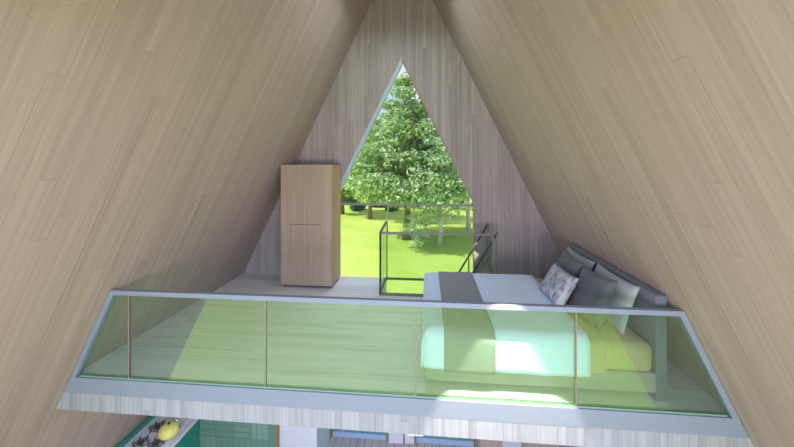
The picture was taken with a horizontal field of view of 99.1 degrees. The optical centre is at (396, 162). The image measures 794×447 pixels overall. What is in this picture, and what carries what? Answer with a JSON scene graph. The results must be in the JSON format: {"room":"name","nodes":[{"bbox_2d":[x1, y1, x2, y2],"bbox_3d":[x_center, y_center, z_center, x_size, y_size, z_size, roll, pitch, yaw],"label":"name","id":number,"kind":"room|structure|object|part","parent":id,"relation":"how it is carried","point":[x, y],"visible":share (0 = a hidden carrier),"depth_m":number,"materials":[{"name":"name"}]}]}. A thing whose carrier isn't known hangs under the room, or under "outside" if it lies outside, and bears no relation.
{"room":"loft bedroom","nodes":[
{"label":"loft bedroom","id":0,"kind":"room"},
{"bbox_2d":[0,0,371,446],"bbox_3d":[-2.494,0.551,3.894,4.730,9.459,5.410,0,0,5],"label":"wall","id":1,"kind":"structure","parent":0,"point":[145,144],"depth_m":2.98,"materials":[{"name":"brown wood"}]},
{"bbox_2d":[275,425,278,446],"bbox_3d":[-1.952,3.750,5.517,0.013,2.660,0.120,0,0,5],"label":"trim","id":2,"kind":"structure","parent":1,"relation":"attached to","point":[276,426],"depth_m":5.50,"materials":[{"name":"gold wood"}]},
{"bbox_2d":[56,392,753,446],"bbox_3d":[-0.191,2.338,3.085,6.353,0.166,0.071,0,0,5],"label":"loft floor","id":3,"kind":"structure","parent":1,"relation":"attached to","point":[373,422],"depth_m":3.03,"materials":[{"name":"brown wood"}]},
{"bbox_2d":[64,289,748,437],"bbox_3d":[-0.192,1.745,3.078,6.180,1.018,0.060,0,0,5],"label":"balustrade","id":4,"kind":"object","parent":3,"relation":"on","point":[513,411],"visible":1,"depth_m":3.02,"materials":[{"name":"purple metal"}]},
{"bbox_3d":[-2.971,1.689,3.328,0.450,0.822,0.060,0,0,5],"label":"rail","id":5,"kind":"part","parent":4,"relation":"part of","materials":[{"name":"grey metal"}]},
{"bbox_3d":[-0.193,1.257,3.073,5.229,0.042,0.050,0,0,5],"label":"rail","id":6,"kind":"part","parent":4,"relation":"part of","materials":[{"name":"grey metal"}]},
{"bbox_3d":[2.587,1.689,2.828,0.450,0.822,0.060,0,0,5],"label":"rail","id":7,"kind":"part","parent":4,"relation":"part of","materials":[{"name":"grey metal"}]},
{"bbox_2d":[199,419,274,446],"bbox_3d":[-2.959,3.750,5.608,1.995,2.660,0.080,0,0,5],"label":"wall","id":8,"kind":"structure","parent":0,"point":[212,433],"depth_m":5.54,"materials":[{"name":"green tile"}]},
{"bbox_2d":[279,425,329,446],"bbox_3d":[-1.587,3.750,5.936,0.630,2.660,0.780,0,0,5],"label":"wall partition","id":9,"kind":"structure","parent":0,"point":[289,436],"depth_m":5.56,"materials":[{"name":"white paint"}]},
{"bbox_2d":[327,436,468,446],"bbox_3d":[-0.147,5.130,3.583,9.000,0.100,5.210,0,0,5],"label":"floor","id":10,"kind":"structure","parent":0,"point":[333,441],"depth_m":6.11,"materials":[{"name":"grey wood"}]},
{"bbox_2d":[115,416,198,446],"bbox_3d":[-3.732,4.555,4.287,0.758,1.050,2.670,0,0,5],"label":"countertop","id":11,"kind":"structure","parent":10,"relation":"on","point":[188,435],"depth_m":5.27,"materials":[{"name":"white stone"}]},
{"bbox_2d":[129,417,189,446],"bbox_3d":[-3.637,4.121,5.127,0.510,0.056,0.760,0,0,5],"label":"gas hob","id":12,"kind":"object","parent":11,"relation":"in","point":[149,438],"visible":0.58,"depth_m":5.12,"materials":[{"name":"metal"}]},
{"bbox_3d":[-3.775,4.115,4.988,0.218,0.044,0.222,0,0,5],"label":"burner","id":13,"kind":"part","parent":12,"relation":"part of","materials":[{"name":"metal"}]},
{"bbox_3d":[-3.536,4.115,4.967,0.218,0.044,0.222,0,0,5],"label":"burner","id":14,"kind":"part","parent":12,"relation":"part of","materials":[{"name":"metal"}]},
{"bbox_3d":[-3.748,4.115,5.287,0.218,0.044,0.222,0,0,5],"label":"burner","id":15,"kind":"part","parent":12,"relation":"part of","materials":[{"name":"metal"}]},
{"bbox_2d":[157,417,181,440],"bbox_3d":[-3.426,3.968,5.093,0.287,0.246,0.294,0,0,-25],"label":"kettle","id":16,"kind":"object","parent":12,"relation":"on","point":[168,430],"visible":0.97,"depth_m":5.03,"materials":[{"name":"metal"}]},
{"bbox_3d":[-3.420,3.918,5.137,0.269,0.146,0.020,0,0,5],"label":"handle","id":17,"kind":"part","parent":16,"relation":"part of","materials":[{"name":"metal"}]},
{"bbox_3d":[-3.290,4.590,5.238,0.018,0.780,0.645,0,0,5],"label":"door","id":18,"kind":"part","parent":11,"relation":"part of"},
{"bbox_2d":[389,433,413,443],"bbox_3d":[0.080,3.750,6.153,0.460,2.660,0.050,0,0,5],"label":"wall pier","id":19,"kind":"object","parent":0,"point":[393,437],"visible":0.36,"depth_m":6.13,"materials":[{"name":"white paint"}]},
{"bbox_2d":[80,273,727,414],"bbox_3d":[-0.051,2.130,4.650,6.080,0.060,3.067,0,0,5],"label":"floor","id":20,"kind":"structure","parent":0,"point":[355,347],"depth_m":3.77,"materials":[{"name":"brown wood"}]},
{"bbox_2d":[281,165,340,287],"bbox_3d":[-1.497,1.065,5.955,0.885,2.070,0.565,0,0,5],"label":"wardrobe","id":21,"kind":"object","parent":20,"relation":"on","point":[310,194],"visible":1,"depth_m":5.68,"materials":[{"name":"brown wood"}]},
{"bbox_3d":[-1.540,1.032,5.678,0.530,0.011,0.004,0,0,5],"label":"finger pull","id":22,"kind":"part","parent":21,"relation":"part of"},
{"bbox_2d":[379,221,493,295],"bbox_3d":[0.644,1.587,5.675,1.790,1.065,0.762,0,0,5],"label":"railing","id":23,"kind":"object","parent":20,"relation":"on","point":[386,222],"visible":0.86,"depth_m":5.37,"materials":[{"name":"black metal"}]},
{"bbox_3d":[-0.265,1.600,5.390,0.030,1.000,0.030,0,0,5],"label":"post","id":24,"kind":"part","parent":23,"relation":"part of","materials":[{"name":"black metal"}]},
{"bbox_3d":[-0.233,1.090,5.754,0.030,0.070,0.762,0,0,5],"label":"rail","id":25,"kind":"part","parent":23,"relation":"part of","materials":[{"name":"black metal"}]},
{"bbox_3d":[-0.232,2.080,5.764,0.030,0.030,0.720,0,0,5],"label":"rail","id":26,"kind":"part","parent":23,"relation":"part of","materials":[{"name":"black metal"}]},
{"bbox_3d":[-0.181,1.595,6.101,0.020,1.050,0.020,0,0,5],"label":"post","id":27,"kind":"part","parent":23,"relation":"part of","materials":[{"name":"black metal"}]},
{"bbox_3d":[0.619,2.080,5.311,1.775,0.030,0.030,0,0,5],"label":"rail","id":28,"kind":"part","parent":23,"relation":"part of","materials":[{"name":"black metal"}]},
{"bbox_3d":[0.596,2.080,6.031,1.540,0.035,0.035,0,0,5],"label":"rail","id":29,"kind":"part","parent":23,"relation":"part of","materials":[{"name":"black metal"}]},
{"bbox_3d":[0.611,1.110,5.312,1.790,0.030,0.030,0,0,5],"label":"rail","id":30,"kind":"part","parent":23,"relation":"part of","materials":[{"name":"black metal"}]},
{"bbox_3d":[1.488,1.600,5.233,0.030,1.000,0.030,0,0,5],"label":"post","id":31,"kind":"part","parent":23,"relation":"part of","materials":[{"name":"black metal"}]},
{"bbox_2d":[458,223,497,273],"bbox_3d":[1.022,2.497,5.654,1.320,2.888,0.679,0,0,5],"label":"staircase","id":32,"kind":"structure","parent":20,"relation":"attached to","point":[487,225],"depth_m":5.92,"materials":[{"name":"black metal"}]},
{"bbox_3d":[0.964,2.114,5.330,1.222,2.060,0.022,0,0,5],"label":"handrail","id":33,"kind":"part","parent":32,"relation":"part of","materials":[{"name":"black metal"}]},
{"bbox_2d":[421,243,666,401],"bbox_3d":[1.383,1.633,4.019,2.157,0.935,2.026,0,0,5],"label":"bed","id":34,"kind":"object","parent":20,"relation":"on","point":[512,347],"visible":0.9,"depth_m":3.08,"materials":[{"name":"fabric"}]},
{"bbox_2d":[421,272,590,376],"bbox_3d":[1.042,1.723,3.929,1.494,0.377,1.767,0,0,5],"label":"duvet","id":35,"kind":"object","parent":34,"relation":"on","point":[454,340],"depth_m":3.12,"materials":[{"name":"fabric"}]},
{"bbox_3d":[1.343,1.938,3.908,2.030,0.175,1.695,0,0,5],"label":"frame","id":36,"kind":"part","parent":34,"relation":"part of","materials":[{"name":"fabric"}]},
{"bbox_2d":[539,262,578,304],"bbox_3d":[1.813,1.380,3.833,0.250,0.346,0.607,0,0,5],"label":"cushion","id":37,"kind":"object","parent":34,"relation":"on","point":[557,285],"visible":0.98,"depth_m":3.69,"materials":[{"name":"grey fabric"}]},
{"bbox_2d":[557,249,583,300],"bbox_3d":[2.062,1.355,4.132,0.250,0.484,0.613,0,0,10],"label":"cushion","id":38,"kind":"object","parent":34,"relation":"on","point":[567,262],"visible":0.38,"depth_m":3.99,"materials":[{"name":"grey fabric"}]},
{"bbox_2d":[567,246,594,270],"bbox_3d":[2.277,1.385,4.343,0.197,0.456,0.780,0,0,5],"label":"pillow","id":39,"kind":"object","parent":34,"relation":"on","point":[589,264],"visible":0.17,"depth_m":4.17,"materials":[{"name":"grey fabric"}]},
{"bbox_2d":[569,265,617,330],"bbox_3d":[2.005,1.365,3.494,0.249,0.494,0.625,0,0,2],"label":"cushion","id":40,"kind":"object","parent":34,"relation":"on","point":[591,289],"visible":0.77,"depth_m":3.36,"materials":[{"name":"grey fabric"}]},
{"bbox_3d":[1.353,1.730,3.905,1.990,0.260,1.700,0,0,5],"label":"mattress","id":41,"kind":"part","parent":34,"relation":"part of","materials":[{"name":"yellow fabric"}]},
{"bbox_3d":[2.411,1.633,3.955,0.098,0.935,1.970,0,0,5],"label":"headboard","id":42,"kind":"part","parent":34,"relation":"part of","materials":[{"name":"grey fabric"}]},
{"bbox_2d":[594,262,640,335],"bbox_3d":[2.202,1.375,3.517,0.199,0.466,0.800,0,0,5],"label":"pillow","id":43,"kind":"object","parent":34,"relation":"on","point":[625,295],"visible":0.39,"depth_m":3.25,"materials":[{"name":"white fabric"}]},
{"bbox_2d":[244,0,579,446],"bbox_3d":[0.092,0.490,6.237,8.942,9.180,0.120,0,0,5],"label":"wall","id":44,"kind":"structure","parent":0,"point":[415,32],"depth_m":6.12,"materials":[{"name":"brown wood"}]},
{"bbox_2d":[330,429,387,442],"bbox_3d":[-0.698,3.965,6.273,1.080,2.230,0.150,0,0,5],"label":"door","id":45,"kind":"structure","parent":44,"relation":"in","point":[336,433],"depth_m":6.26,"materials":[{"name":"glass"}]},
{"bbox_3d":[-0.698,3.965,6.273,1.010,2.230,0.050,0,0,5],"label":"rail","id":46,"kind":"part","parent":45,"relation":"part of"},
{"bbox_2d":[341,58,474,269],"bbox_3d":[0.092,0.355,6.235,2.640,4.570,0.124,0,0,5],"label":"window","id":47,"kind":"structure","parent":44,"relation":"in","point":[384,97],"depth_m":6.19,"materials":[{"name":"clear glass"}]},
{"bbox_3d":[-0.566,0.335,6.294,1.320,4.530,0.124,0,0,5],"label":"frame","id":48,"kind":"part","parent":47,"relation":"part of","materials":[{"name":"grey metal"}]},
{"bbox_3d":[0.092,0.355,6.235,2.640,4.570,0.124,0,0,5],"label":"frame","id":49,"kind":"part","parent":47,"relation":"part of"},
{"bbox_2d":[414,436,475,446],"bbox_3d":[0.866,3.965,6.132,1.100,2.230,0.150,0,0,5],"label":"door","id":50,"kind":"structure","parent":44,"relation":"in","point":[417,439],"depth_m":6.11,"materials":[{"name":"glass"}]},
{"bbox_2d":[502,441,520,446],"bbox_3d":[2.016,3.750,5.973,0.320,2.660,0.060,0,0,5],"label":"wall","id":51,"kind":"structure","parent":0,"point":[504,443],"depth_m":5.95,"materials":[{"name":"white paint"}]},
{"bbox_2d":[478,439,558,446],"bbox_3d":[2.132,3.750,5.978,1.390,2.660,0.030,0,0,5],"label":"panelling","id":52,"kind":"object","parent":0,"point":[481,443],"depth_m":5.99,"materials":[{"name":"beige wood"}]},
{"bbox_2d":[433,0,793,446],"bbox_3d":[2.218,0.551,3.470,4.730,9.459,5.410,0,0,5],"label":"wall","id":53,"kind":"structure","parent":0,"point":[654,139],"depth_m":2.26,"materials":[{"name":"brown wood"}]},
{"label":"outside","id":54,"kind":"structure","parent":0,"visible":0},
{"bbox_2d":[341,192,474,446],"bbox_3d":[3.118,3.836,39.881,220.000,3.127,220.000,0,0,5],"label":"lawn","id":55,"kind":"structure","parent":54,"point":[359,234],"depth_m":20.37,"materials":[{"name":"green plant"}]},
{"bbox_2d":[341,176,355,214],"bbox_3d":[-5.542,1.130,33.449,6.439,8.168,6.891,0,0,5],"label":"tree","id":56,"kind":"object","parent":55,"relation":"on","point":[343,191],"visible":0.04,"depth_m":33.31,"materials":[{"name":"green plant"}]},
{"bbox_2d":[345,194,357,202],"bbox_3d":[-5.955,4.505,40.769,2.438,1.806,3.628,0,0,-42],"label":"bush","id":57,"kind":"object","parent":55,"relation":"on","point":[350,198],"visible":0.44,"depth_m":39.70,"materials":[{"name":"green plant"}]},
{"bbox_2d":[349,201,366,211],"bbox_3d":[-4.221,4.676,36.048,1.804,1.301,2.424,0,0,5],"label":"bush","id":58,"kind":"object","parent":55,"relation":"on","point":[355,208],"visible":0.83,"depth_m":35.42,"materials":[{"name":"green plant"}]},
{"bbox_2d":[350,118,387,219],"bbox_3d":[-2.486,0.436,30.934,6.627,9.545,6.697,0,0,5],"label":"tree","id":59,"kind":"object","parent":55,"relation":"on","point":[378,121],"visible":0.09,"depth_m":30.17,"materials":[{"name":"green plant"}]},
{"bbox_2d":[371,148,403,221],"bbox_3d":[-0.791,1.936,24.588,3.984,6.537,3.660,0,0,5],"label":"tree","id":60,"kind":"object","parent":55,"relation":"on","point":[389,148],"visible":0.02,"depth_m":24.56,"materials":[{"name":"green plant"}]},
{"bbox_2d":[384,206,398,211],"bbox_3d":[-0.537,4.681,36.170,1.878,1.242,2.206,0,0,5],"label":"bush","id":61,"kind":"object","parent":55,"relation":"on","point":[391,209],"visible":0.36,"depth_m":35.39,"materials":[{"name":"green plant"}]},
{"bbox_2d":[333,429,473,439],"bbox_3d":[0.164,5.150,7.039,5.200,0.100,1.470,0,0,5],"label":"terrace","id":62,"kind":"object","parent":55,"relation":"on","point":[333,429],"depth_m":6.38,"materials":[{"name":"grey wood"}]},
{"bbox_2d":[343,72,467,240],"bbox_3d":[0.669,-1.060,22.883,9.652,12.550,9.668,0,0,5],"label":"tree","id":63,"kind":"object","parent":55,"relation":"on","point":[379,183],"visible":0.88,"depth_m":20.80,"materials":[{"name":"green plant"}]},
{"bbox_2d":[398,200,432,250],"bbox_3d":[1.054,3.643,19.755,1.983,3.140,2.167,0,0,14],"label":"tree","id":64,"kind":"object","parent":55,"relation":"on","point":[412,226],"visible":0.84,"depth_m":19.68,"materials":[{"name":"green plant"}]},
{"bbox_2d":[406,118,468,246],"bbox_3d":[2.748,0.882,21.001,4.612,8.661,4.562,0,0,5],"label":"tree","id":65,"kind":"object","parent":55,"relation":"on","point":[438,157],"visible":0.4,"depth_m":20.31,"materials":[{"name":"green plant"}]},
{"bbox_2d":[447,160,470,230],"bbox_3d":[5.553,0.737,25.743,6.409,8.946,6.057,0,0,5],"label":"tree","id":66,"kind":"object","parent":55,"relation":"on","point":[468,225],"visible":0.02,"depth_m":25.54,"materials":[{"name":"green plant"}]}
]}

